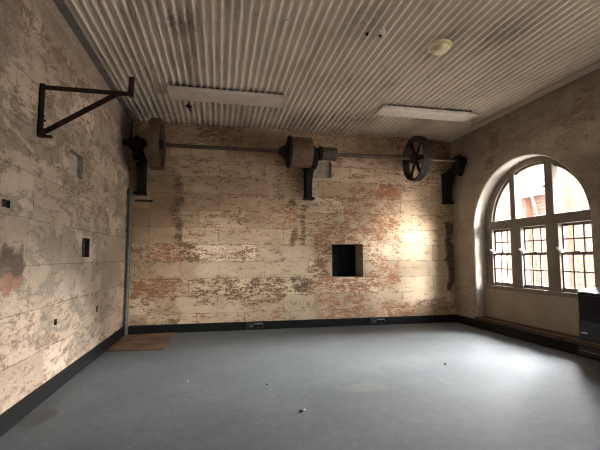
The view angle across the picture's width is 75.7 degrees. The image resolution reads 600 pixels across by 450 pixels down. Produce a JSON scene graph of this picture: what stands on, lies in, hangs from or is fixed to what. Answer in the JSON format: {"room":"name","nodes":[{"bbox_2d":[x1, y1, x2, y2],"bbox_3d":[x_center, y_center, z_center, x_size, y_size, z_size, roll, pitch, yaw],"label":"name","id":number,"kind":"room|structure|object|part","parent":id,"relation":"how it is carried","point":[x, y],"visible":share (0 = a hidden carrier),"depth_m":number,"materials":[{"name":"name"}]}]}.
{"room":"old industrial workshop","nodes":[
{"label":"old industrial workshop","id":0,"kind":"room"},
{"bbox_2d":[0,0,130,414],"bbox_3d":[-1.504,-0.365,1.164,0.060,2.926,8.224,1,-5,-12],"label":"wall","id":1,"kind":"structure","parent":0,"point":[64,197],"depth_m":2.85,"materials":[{"name":"beige brick"}]},
{"bbox_2d":[0,327,124,436],"bbox_3d":[-1.453,1.038,1.033,0.030,0.108,8.179,1,-5,-12],"label":"baseboard","id":2,"kind":"structure","parent":1,"relation":"attached to","point":[17,412],"depth_m":2.80,"materials":[{"name":"black paint"}]},
{"bbox_2d":[37,76,134,138],"bbox_3d":[-1.478,-0.825,2.687,0.596,0.473,0.040,1,-5,-12],"label":"wall bracket","id":3,"kind":"object","parent":1,"relation":"attached to","point":[41,132],"visible":1,"depth_m":2.65,"materials":[{"name":"metal"}]},
{"bbox_3d":[-1.478,-0.932,2.696,0.596,0.032,0.031,1,-5,-12],"label":"arm","id":4,"kind":"part","parent":3,"relation":"part of","materials":[{"name":"metal"}]},
{"bbox_2d":[53,0,136,121],"bbox_3d":[-1.439,-1.761,1.295,0.075,0.010,8.224,1,-5,-12],"label":"trim","id":5,"kind":"structure","parent":1,"relation":"attached to","point":[61,5],"depth_m":3.46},
{"bbox_2d":[123,189,132,335],"bbox_3d":[-2.262,0.472,5.076,0.072,1.915,0.068,1,-5,-12],"label":"conduit","id":6,"kind":"object","parent":1,"relation":"attached to","point":[130,191],"visible":1,"depth_m":5.06,"materials":[{"name":"grey metal"}]},
{"bbox_2d":[128,119,455,325],"bbox_3d":[0.026,0.027,5.861,4.858,2.926,0.380,1,-5,-12],"label":"wall","id":7,"kind":"structure","parent":0,"point":[218,236],"depth_m":5.60,"materials":[{"name":"beige brick"}]},
{"bbox_2d":[129,135,147,195],"bbox_3d":[-2.102,-0.771,5.039,0.170,0.709,0.486,1,-5,-12],"label":"hanger","id":8,"kind":"object","parent":7,"relation":"attached to","point":[135,143],"visible":1,"depth_m":5.09,"materials":[{"name":"black metal"}]},
{"bbox_3d":[-2.104,-0.716,5.043,0.092,0.535,0.468,1,-5,-12],"label":"arm","id":9,"kind":"part","parent":8,"relation":"part of","materials":[{"name":"black metal"}]},
{"bbox_3d":[-2.148,-0.648,5.252,0.120,0.455,0.029,1,-5,-12],"label":"plate","id":10,"kind":"part","parent":8,"relation":"part of","materials":[{"name":"black metal"}]},
{"bbox_2d":[247,322,262,328],"bbox_3d":[-0.625,1.390,5.355,0.207,0.077,0.025,1,-5,-12],"label":"power outlet","id":11,"kind":"object","parent":7,"relation":"attached to","point":[258,324],"visible":1,"depth_m":5.34,"materials":[{"name":"grey plastic"}]},
{"bbox_2d":[128,314,455,334],"bbox_3d":[0.095,1.414,5.540,4.808,0.108,0.045,1,-5,-12],"label":"baseboard","id":12,"kind":"structure","parent":7,"relation":"attached to","point":[281,324],"depth_m":5.46,"materials":[{"name":"black paint"}]},
{"bbox_2d":[303,146,319,200],"bbox_3d":[0.162,-0.735,5.509,0.170,0.709,0.486,1,-5,-12],"label":"hanger","id":13,"kind":"object","parent":7,"relation":"attached to","point":[308,172],"visible":0.62,"depth_m":5.60,"materials":[{"name":"black metal"}]},
{"bbox_2d":[123,118,455,180],"bbox_3d":[0.142,-0.999,5.355,4.835,0.662,0.662,1,-5,-12],"label":"shaft","id":14,"kind":"object","parent":13,"relation":"attached to","point":[298,152],"visible":0.98,"depth_m":5.20,"materials":[{"name":"metal"}]},
{"bbox_3d":[0.149,-0.999,5.357,4.820,0.052,0.052,1,-5,-12],"label":"shaft rod","id":15,"kind":"part","parent":14,"relation":"part of","materials":[{"name":"metal"}]},
{"bbox_3d":[0.160,-0.679,5.513,0.092,0.535,0.468,1,-5,-12],"label":"arm","id":16,"kind":"part","parent":13,"relation":"part of","materials":[{"name":"black metal"}]},
{"bbox_2d":[332,245,354,275],"bbox_3d":[0.648,0.555,6.073,0.467,0.483,0.045,1,-5,-12],"label":"access panel","id":17,"kind":"object","parent":7,"relation":"attached to","point":[343,256],"visible":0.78,"depth_m":6.08,"materials":[{"name":"black paint"}]},
{"bbox_2d":[370,318,384,323],"bbox_3d":[1.144,1.419,5.723,0.222,0.077,0.025,1,-5,-12],"label":"power outlet","id":18,"kind":"object","parent":7,"relation":"attached to","point":[372,320],"visible":1,"depth_m":5.71,"materials":[{"name":"grey plastic"}]},
{"bbox_2d":[441,154,466,204],"bbox_3d":[2.377,-0.699,5.970,0.170,0.709,0.486,1,-5,-12],"label":"hanger","id":19,"kind":"object","parent":7,"relation":"attached to","point":[458,168],"visible":0.98,"depth_m":6.03,"materials":[{"name":"black metal"}]},
{"bbox_3d":[2.330,-0.575,6.183,0.120,0.455,0.029,1,-5,-12],"label":"plate","id":20,"kind":"part","parent":19,"relation":"part of","materials":[{"name":"black metal"}]},
{"bbox_3d":[2.375,-0.643,5.974,0.092,0.535,0.468,1,-5,-12],"label":"arm","id":21,"kind":"part","parent":19,"relation":"part of","materials":[{"name":"black metal"}]},
{"bbox_2d":[0,322,599,449],"bbox_3d":[0.885,1.200,1.634,5.458,0.120,9.024,1,-5,-12],"label":"floor","id":22,"kind":"structure","parent":0,"point":[389,386],"depth_m":2.83,"materials":[{"name":"grey painted concrete"}]},
{"bbox_2d":[106,332,175,351],"bbox_3d":[-1.857,1.388,4.611,0.625,0.010,0.962,1,-5,-12],"label":"board","id":23,"kind":"object","parent":22,"relation":"on","point":[154,341],"visible":1,"depth_m":4.52,"materials":[{"name":"brown wood"}]},
{"bbox_2d":[64,0,599,140],"bbox_3d":[0.902,-1.744,1.783,4.858,0.038,8.224,1,-5,-12],"label":"ceiling","id":24,"kind":"structure","parent":0,"point":[334,77],"depth_m":3.61,"materials":[{"name":"paint"}]},
{"bbox_2d":[167,84,287,108],"bbox_3d":[-0.820,-1.483,4.441,1.317,0.079,0.330,1,-5,-12],"label":"light","id":25,"kind":"object","parent":24,"relation":"attached to","point":[176,92],"visible":1,"depth_m":4.39,"materials":[{"name":"white plastic"}]},
{"bbox_2d":[375,27,384,37],"bbox_3d":[0.667,-1.600,3.213,0.088,0.068,0.088,1,-5,-12],"label":"ceiling sensor","id":26,"kind":"object","parent":24,"relation":"attached to","point":[379,33],"visible":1,"depth_m":3.19,"materials":[{"name":"white plastic"}]},
{"bbox_2d":[374,103,476,122],"bbox_3d":[1.608,-1.443,4.958,1.292,0.079,0.275,1,-5,-12],"label":"light","id":27,"kind":"object","parent":24,"relation":"attached to","point":[384,110],"visible":0.99,"depth_m":4.91,"materials":[{"name":"white plastic"}]},
{"bbox_2d":[427,39,451,54],"bbox_3d":[1.235,-1.562,3.419,0.204,0.070,0.204,1,-5,-12],"label":"smoke detector","id":28,"kind":"object","parent":24,"relation":"attached to","point":[440,46],"visible":1,"depth_m":3.37,"materials":[{"name":"beige plastic"}]},
{"bbox_2d":[450,68,599,344],"bbox_3d":[3.282,-0.288,2.158,0.001,2.926,8.224,1,-5,-12],"label":"wall","id":29,"kind":"structure","parent":0,"point":[563,124],"depth_m":4.65,"materials":[{"name":"beige brick"}]},
{"bbox_2d":[443,61,599,141],"bbox_3d":[3.221,-1.686,2.263,0.120,0.007,8.224,1,-5,-12],"label":"trim","id":30,"kind":"structure","parent":29,"relation":"attached to","point":[596,65],"depth_m":4.55,"materials":[{"name":"paint"}]},
{"bbox_2d":[455,315,599,360],"bbox_3d":[3.266,1.114,2.014,0.045,0.108,8.179,1,-5,-12],"label":"baseboard","id":31,"kind":"structure","parent":29,"relation":"attached to","point":[565,346],"depth_m":4.61,"materials":[{"name":"black paint"}]},
{"bbox_2d":[473,154,596,343],"bbox_3d":[3.037,0.175,4.824,0.620,2.150,1.920,1,-5,-12],"label":"trim","id":32,"kind":"structure","parent":29,"relation":"attached to","point":[485,195],"depth_m":5.61,"materials":[{"name":"taupe paint"}]},
{"bbox_2d":[475,317,599,348],"bbox_3d":[2.799,1.232,4.290,0.030,0.038,2.630,1,-5,-12],"label":"trim","id":33,"kind":"structure","parent":29,"relation":"attached to","point":[575,341],"depth_m":4.39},
{"bbox_2d":[485,156,593,336],"bbox_3d":[2.951,0.189,4.804,0.166,2.120,1.860,1,-5,-12],"label":"window","id":34,"kind":"structure","parent":29,"relation":"in","point":[554,307],"depth_m":4.78,"materials":[{"name":"beige paint"}]},
{"bbox_3d":[2.860,0.239,5.373,0.030,0.355,0.375,1,-5,-12],"label":"sash","id":35,"kind":"part","parent":34,"relation":"part of","materials":[{"name":"beige paint"}]},
{"bbox_3d":[2.836,0.617,5.336,0.030,0.455,0.375,1,-5,-12],"label":"sash","id":36,"kind":"part","parent":34,"relation":"part of","materials":[{"name":"glass"}]},
{"bbox_3d":[2.963,-0.035,4.826,0.100,1.670,1.860,1,-5,-12],"label":"frame","id":37,"kind":"part","parent":34,"relation":"part of","materials":[{"name":"beige paint"}]},
{"bbox_3d":[2.959,0.822,4.753,0.150,0.060,1.832,1,-5,-12],"label":"sill","id":38,"kind":"part","parent":34,"relation":"part of","materials":[{"name":"beige paint"}]},
{"bbox_3d":[2.974,0.193,4.827,0.030,0.355,0.405,1,-5,-12],"label":"sash","id":39,"kind":"part","parent":34,"relation":"part of","materials":[{"name":"beige paint"}]},
{"bbox_3d":[2.950,0.571,4.790,0.030,0.455,0.405,1,-5,-12],"label":"sash","id":40,"kind":"part","parent":34,"relation":"part of","materials":[{"name":"glass"}]},
{"bbox_3d":[3.092,0.146,4.266,0.030,0.355,0.415,1,-5,-12],"label":"sash","id":41,"kind":"part","parent":34,"relation":"part of","materials":[{"name":"beige paint"}]},
{"bbox_3d":[3.068,0.524,4.229,0.030,0.455,0.415,1,-5,-12],"label":"sash","id":42,"kind":"part","parent":34,"relation":"part of","materials":[{"name":"glass"}]},
{"bbox_2d":[577,287,599,343],"bbox_3d":[2.901,0.838,3.445,0.184,0.509,0.783,1,-5,-12],"label":"wall heater","id":43,"kind":"object","parent":29,"relation":"attached to","point":[588,298],"visible":1,"depth_m":3.69,"materials":[{"name":"black metal"}]},
{"bbox_3d":[2.906,0.608,3.466,0.173,0.049,0.783,1,-5,-12],"label":"plate","id":44,"kind":"part","parent":43,"relation":"part of","materials":[{"name":"white metal"}]},
{"bbox_3d":[2.908,0.852,3.445,0.169,0.440,0.775,1,-5,-12],"label":"casing","id":45,"kind":"part","parent":43,"relation":"part of","materials":[{"name":"black metal"}]},
{"bbox_3d":[2.824,0.761,3.435,0.011,0.210,0.715,1,-5,-12],"label":"glass","id":46,"kind":"part","parent":43,"relation":"part of","materials":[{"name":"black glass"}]},
{"bbox_2d":[578,346,599,358],"bbox_3d":[2.856,1.255,3.807,0.024,0.080,0.226,1,-5,-12],"label":"outlet","id":47,"kind":"object","parent":29,"relation":"attached to","point":[585,351],"visible":1,"depth_m":3.80,"materials":[{"name":"grey plastic"}]},
{"label":"outside","id":48,"kind":"structure","parent":0,"visible":0},
{"bbox_3d":[15.602,1.900,8.230,26.043,0.050,50.000,1,-5,-12],"label":"ground","id":49,"kind":"structure","parent":48,"visible":0},
{"bbox_2d":[508,167,594,288],"bbox_3d":[5.835,0.392,11.336,1.150,3.500,8.200,1,-5,-12],"label":"brick building","id":50,"kind":"structure","parent":49,"relation":"on","point":[573,197],"depth_m":8.93,"materials":[{"name":"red brick"}]}
]}

